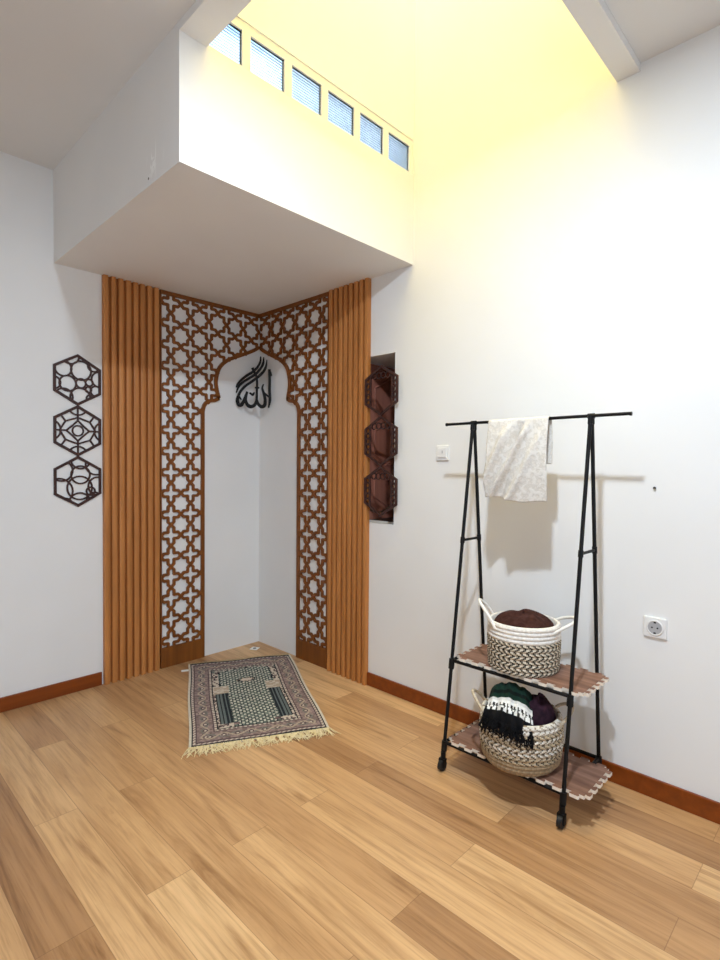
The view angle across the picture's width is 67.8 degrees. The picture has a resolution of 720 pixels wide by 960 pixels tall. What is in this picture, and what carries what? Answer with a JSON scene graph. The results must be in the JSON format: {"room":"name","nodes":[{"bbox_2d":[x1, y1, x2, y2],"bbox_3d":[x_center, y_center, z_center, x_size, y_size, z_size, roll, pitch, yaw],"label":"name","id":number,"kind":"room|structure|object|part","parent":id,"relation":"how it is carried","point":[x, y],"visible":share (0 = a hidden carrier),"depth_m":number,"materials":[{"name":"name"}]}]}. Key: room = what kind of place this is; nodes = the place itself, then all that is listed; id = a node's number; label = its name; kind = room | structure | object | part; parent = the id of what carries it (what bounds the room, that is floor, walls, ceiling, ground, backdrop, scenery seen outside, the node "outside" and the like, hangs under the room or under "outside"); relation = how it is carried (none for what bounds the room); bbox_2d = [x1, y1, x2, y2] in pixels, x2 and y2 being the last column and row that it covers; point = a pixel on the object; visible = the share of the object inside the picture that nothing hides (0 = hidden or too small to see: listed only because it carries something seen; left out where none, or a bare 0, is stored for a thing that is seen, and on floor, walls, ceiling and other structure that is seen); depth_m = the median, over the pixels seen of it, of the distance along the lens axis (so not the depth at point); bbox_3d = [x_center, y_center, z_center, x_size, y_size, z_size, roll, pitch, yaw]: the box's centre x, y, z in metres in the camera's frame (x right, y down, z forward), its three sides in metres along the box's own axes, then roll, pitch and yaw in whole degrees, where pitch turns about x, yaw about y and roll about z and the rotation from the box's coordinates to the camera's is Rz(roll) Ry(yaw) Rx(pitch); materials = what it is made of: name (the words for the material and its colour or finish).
{"room":"prayer room","nodes":[
{"label":"prayer room","id":0,"kind":"room"},
{"bbox_2d":[0,151,259,697],"bbox_3d":[-2.009,-0.287,2.545,0.120,2.920,4.800,2,2,44],"label":"wall","id":1,"kind":"structure","parent":0,"point":[51,547],"depth_m":2.92,"materials":[{"name":"white paint"}]},
{"bbox_2d":[0,672,101,712],"bbox_3d":[-2.521,1.147,1.967,0.012,0.074,3.021,2,2,44],"label":"baseboard","id":2,"kind":"structure","parent":1,"relation":"attached to","point":[29,697],"depth_m":2.85,"materials":[{"name":"brown wood"}]},
{"bbox_2d":[53,405,100,455],"bbox_3d":[-1.544,-0.270,2.934,0.009,0.281,0.243,2,2,44],"label":"plaque","id":3,"kind":"object","parent":1,"relation":"attached to","point":[77,407],"visible":1,"depth_m":2.93,"materials":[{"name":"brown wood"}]},
{"bbox_2d":[53,354,100,404],"bbox_3d":[-1.542,-0.546,2.927,0.009,0.281,0.243,2,2,44],"label":"plaque","id":4,"kind":"object","parent":1,"relation":"attached to","point":[91,396],"visible":1,"depth_m":2.92,"materials":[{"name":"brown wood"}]},
{"bbox_2d":[53,456,101,506],"bbox_3d":[-1.546,0.007,2.940,0.009,0.281,0.243,2,2,44],"label":"plaque","id":5,"kind":"object","parent":1,"relation":"attached to","point":[70,462],"visible":1,"depth_m":2.94,"materials":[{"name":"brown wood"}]},
{"bbox_2d":[102,274,159,684],"bbox_3d":[-1.332,0.007,3.146,0.027,2.315,0.336,2,2,44],"label":"panel","id":6,"kind":"object","parent":1,"relation":"attached to","point":[130,311],"visible":1,"depth_m":3.13,"materials":[{"name":"brown wood"}]},
{"bbox_2d":[160,289,259,668],"bbox_3d":[-0.965,0.000,3.535,0.014,2.315,0.732,2,2,44],"label":"lattice panel","id":7,"kind":"object","parent":1,"relation":"attached to","point":[175,654],"visible":1,"depth_m":3.40,"materials":[{"name":"brown wood"}]},
{"bbox_2d":[53,0,415,313],"bbox_3d":[-0.267,-2.319,2.417,2.470,2.384,1.312,2,2,44],"label":"bulkhead","id":8,"kind":"structure","parent":0,"point":[201,178],"depth_m":2.38,"materials":[{"name":"white paint"}]},
{"bbox_2d":[208,16,411,173],"bbox_3d":[-0.162,-1.677,2.372,0.026,0.180,1.223,2,2,44],"label":"window","id":9,"kind":"structure","parent":8,"relation":"in","point":[239,42],"depth_m":2.30,"materials":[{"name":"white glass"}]},
{"bbox_2d":[0,641,719,959],"bbox_3d":[-0.391,1.272,0.656,5.100,0.080,4.300,2,2,44],"label":"floor","id":10,"kind":"structure","parent":0,"point":[352,844],"depth_m":1.76,"materials":[{"name":"brown wood"}]},
{"bbox_2d":[181,653,340,758],"bbox_3d":[-0.599,1.169,2.938,0.710,0.012,1.167,0,1,-18],"label":"rug","id":11,"kind":"object","parent":10,"relation":"on","point":[231,702],"visible":1,"depth_m":2.79,"materials":[{"name":"multicoloured fabric"}]},
{"bbox_2d":[437,412,632,828],"bbox_3d":[0.642,0.475,2.147,0.786,1.454,0.386,2,2,44],"label":"rack","id":12,"kind":"object","parent":10,"relation":"on","point":[442,763],"visible":0.7,"depth_m":2.05,"materials":[{"name":"black metal"}]},
{"bbox_3d":[0.417,0.454,2.272,0.015,1.391,0.207,2,2,44],"label":"leg","id":13,"kind":"part","parent":12,"relation":"part of","materials":[{"name":"black metal"}]},
{"bbox_3d":[0.541,0.452,2.399,0.015,1.390,0.151,2,2,44],"label":"leg","id":14,"kind":"part","parent":12,"relation":"part of","materials":[{"name":"black metal"}]},
{"bbox_3d":[0.530,1.107,2.048,0.526,0.044,0.029,2,2,44],"label":"shelf rail","id":15,"kind":"part","parent":12,"relation":"part of","materials":[{"name":"black metal"}]},
{"bbox_3d":[0.565,0.775,2.073,0.526,0.044,0.029,2,2,44],"label":"shelf rail","id":16,"kind":"part","parent":12,"relation":"part of","materials":[{"name":"black metal"}]},
{"bbox_2d":[483,416,552,502],"bbox_3d":[0.635,-0.081,2.179,0.278,0.342,0.067,2,2,44],"label":"towel","id":17,"kind":"object","parent":12,"relation":"hanging from","point":[518,450],"visible":1,"depth_m":2.16,"materials":[{"name":"white fabric"}]},
{"bbox_2d":[449,720,611,799],"bbox_3d":[0.651,1.079,2.104,0.577,0.012,0.265,2,2,44],"label":"shelf","id":18,"kind":"object","parent":12,"relation":"on","point":[584,777],"visible":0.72,"depth_m":1.98,"materials":[{"name":"brown wood"}]},
{"bbox_2d":[471,689,574,776],"bbox_3d":[0.620,0.949,2.061,0.313,0.250,0.320,-1,2,-35],"label":"basket","id":19,"kind":"object","parent":18,"relation":"on","point":[546,754],"visible":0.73,"depth_m":1.93,"materials":[{"name":"beige wicker"}]},
{"bbox_3d":[0.469,0.863,2.092,0.067,0.083,0.167,1,1,12],"label":"handle","id":20,"kind":"part","parent":19,"relation":"part of","materials":[{"name":"beige wicker"}]},
{"bbox_2d":[478,682,534,751],"bbox_3d":[0.551,0.874,2.030,0.200,0.179,0.276,1,1,14],"label":"shawl","id":21,"kind":"object","parent":19,"relation":"in","point":[507,708],"visible":1,"depth_m":1.97,"materials":[{"name":"black fabric"}]},
{"bbox_2d":[529,692,555,725],"bbox_3d":[0.678,0.884,2.042,0.142,0.141,0.148,2,2,44],"label":"folded garment","id":22,"kind":"object","parent":19,"relation":"in","point":[543,712],"visible":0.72,"depth_m":2.00,"materials":[{"name":"fabric"}]},
{"bbox_3d":[0.772,0.878,2.028,0.072,0.062,0.167,1,1,12],"label":"handle","id":23,"kind":"part","parent":19,"relation":"part of","materials":[{"name":"beige wicker"}]},
{"bbox_2d":[457,644,608,696],"bbox_3d":[0.674,0.747,2.140,0.547,0.012,0.252,2,2,44],"label":"shelf","id":24,"kind":"object","parent":12,"relation":"on","point":[586,682],"visible":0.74,"depth_m":2.02,"materials":[{"name":"brown wood"}]},
{"bbox_2d":[478,598,573,677],"bbox_3d":[0.661,0.613,2.136,0.352,0.256,0.284,2,2,44],"label":"basket","id":25,"kind":"object","parent":24,"relation":"on","point":[514,651],"visible":0.88,"depth_m":2.03,"materials":[{"name":"white fabric"}]},
{"bbox_3d":[0.515,0.531,2.174,0.074,0.097,0.174,1,1,13],"label":"handle","id":26,"kind":"part","parent":25,"relation":"part of","materials":[{"name":"white fabric"}]},
{"bbox_2d":[494,609,553,627],"bbox_3d":[0.654,0.572,2.142,0.242,0.102,0.242,2,2,44],"label":"folded cloth","id":27,"kind":"object","parent":25,"relation":"in","point":[524,618],"visible":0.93,"depth_m":2.09,"materials":[{"name":"brown fabric"}]},
{"bbox_3d":[0.802,0.560,2.097,0.092,0.051,0.174,1,1,17],"label":"handle","id":28,"kind":"part","parent":25,"relation":"part of","materials":[{"name":"white fabric"}]},
{"bbox_3d":[0.777,0.465,1.922,0.015,1.391,0.207,2,2,44],"label":"leg","id":29,"kind":"part","parent":12,"relation":"part of","materials":[{"name":"black metal"}]},
{"bbox_3d":[0.760,1.103,2.286,0.526,0.043,0.028,2,2,44],"label":"shelf rail","id":30,"kind":"part","parent":12,"relation":"part of","materials":[{"name":"black metal"}]},
{"bbox_3d":[0.826,1.097,1.992,0.013,0.012,0.327,2,2,44],"label":"shelf rail","id":31,"kind":"part","parent":12,"relation":"part of","materials":[{"name":"black metal"}]},
{"bbox_3d":[0.901,0.463,2.050,0.015,1.390,0.151,2,2,44],"label":"leg","id":32,"kind":"part","parent":12,"relation":"part of","materials":[{"name":"black metal"}]},
{"bbox_2d":[0,0,719,169],"bbox_3d":[-0.369,-1.627,0.586,4.900,0.120,4.100,2,2,44],"label":"ceiling","id":33,"kind":"structure","parent":0,"point":[63,62],"depth_m":1.98,"materials":[{"name":"paint"}]},
{"bbox_2d":[259,0,719,801],"bbox_3d":[1.131,-1.142,2.079,5.000,4.700,0.120,2,2,44],"label":"wall","id":34,"kind":"structure","parent":0,"point":[566,226],"depth_m":2.30,"materials":[{"name":"white paint"}]},
{"bbox_2d":[236,356,271,408],"bbox_3d":[-0.721,-0.663,3.643,0.248,0.353,0.006,0,1,-1],"label":"sign","id":35,"kind":"object","parent":34,"relation":"attached to","point":[242,380],"visible":1,"depth_m":3.64,"materials":[{"name":"black plastic"}]},
{"bbox_2d":[259,291,328,668],"bbox_3d":[-0.452,0.004,3.538,0.717,2.315,0.014,2,2,44],"label":"lattice panel","id":36,"kind":"object","parent":34,"relation":"attached to","point":[315,654],"visible":1,"depth_m":3.42,"materials":[{"name":"brown wood"}]},
{"bbox_2d":[327,278,370,685],"bbox_3d":[-0.077,0.016,3.165,0.341,2.315,0.027,2,2,44],"label":"panel","id":37,"kind":"object","parent":34,"relation":"attached to","point":[349,305],"visible":0.99,"depth_m":3.14,"materials":[{"name":"brown wood"}]},
{"bbox_2d":[364,466,397,516],"bbox_3d":[0.132,0.062,2.978,0.243,0.281,0.066,2,2,44],"label":"plaque","id":38,"kind":"object","parent":34,"relation":"attached to","point":[391,477],"visible":1,"depth_m":2.94,"materials":[{"name":"brown wood"}]},
{"bbox_2d":[364,416,397,465],"bbox_3d":[0.134,-0.215,2.972,0.243,0.281,0.066,2,2,44],"label":"plaque","id":39,"kind":"object","parent":34,"relation":"attached to","point":[391,425],"visible":0.99,"depth_m":2.94,"materials":[{"name":"brown wood"}]},
{"bbox_2d":[364,365,398,415],"bbox_3d":[0.136,-0.493,2.965,0.243,0.281,0.066,2,2,44],"label":"plaque","id":40,"kind":"object","parent":34,"relation":"attached to","point":[392,374],"visible":1,"depth_m":2.94,"materials":[{"name":"brown wood"}]},
{"bbox_2d":[369,358,394,521],"bbox_3d":[0.324,-0.230,3.213,0.525,1.022,0.596,2,2,44],"label":"window","id":41,"kind":"structure","parent":34,"relation":"in","point":[381,388],"depth_m":3.30,"materials":[{"name":"brown wood"}]},
{"bbox_3d":[0.333,0.260,3.266,0.485,0.040,0.440,2,2,44],"label":"sill","id":42,"kind":"part","parent":41,"relation":"part of","materials":[{"name":"white wood"}]},
{"bbox_2d":[436,445,448,460],"bbox_3d":[0.414,-0.136,2.696,0.076,0.076,0.016,2,2,44],"label":"light switch","id":43,"kind":"object","parent":34,"relation":"attached to","point":[442,452],"visible":1,"depth_m":2.69,"materials":[{"name":"white plastic"}]},
{"bbox_2d":[367,672,719,824],"bbox_3d":[1.417,1.182,1.750,3.828,0.074,0.012,2,2,44],"label":"baseboard","id":44,"kind":"structure","parent":34,"relation":"attached to","point":[701,806],"depth_m":2.11,"materials":[{"name":"brown wood"}]},
{"bbox_2d":[643,615,666,639],"bbox_3d":[1.117,0.559,2.029,0.080,0.078,0.014,2,2,44],"label":"wall socket","id":45,"kind":"object","parent":34,"relation":"attached to","point":[654,627],"visible":1,"depth_m":2.02,"materials":[{"name":"white plastic"}]},
{"bbox_2d":[562,0,640,81],"bbox_3d":[0.628,-2.520,1.621,0.085,1.931,1.205,2,2,44],"label":"beam","id":46,"kind":"structure","parent":0,"point":[594,18],"depth_m":1.88,"materials":[{"name":"white paint"}]}
]}

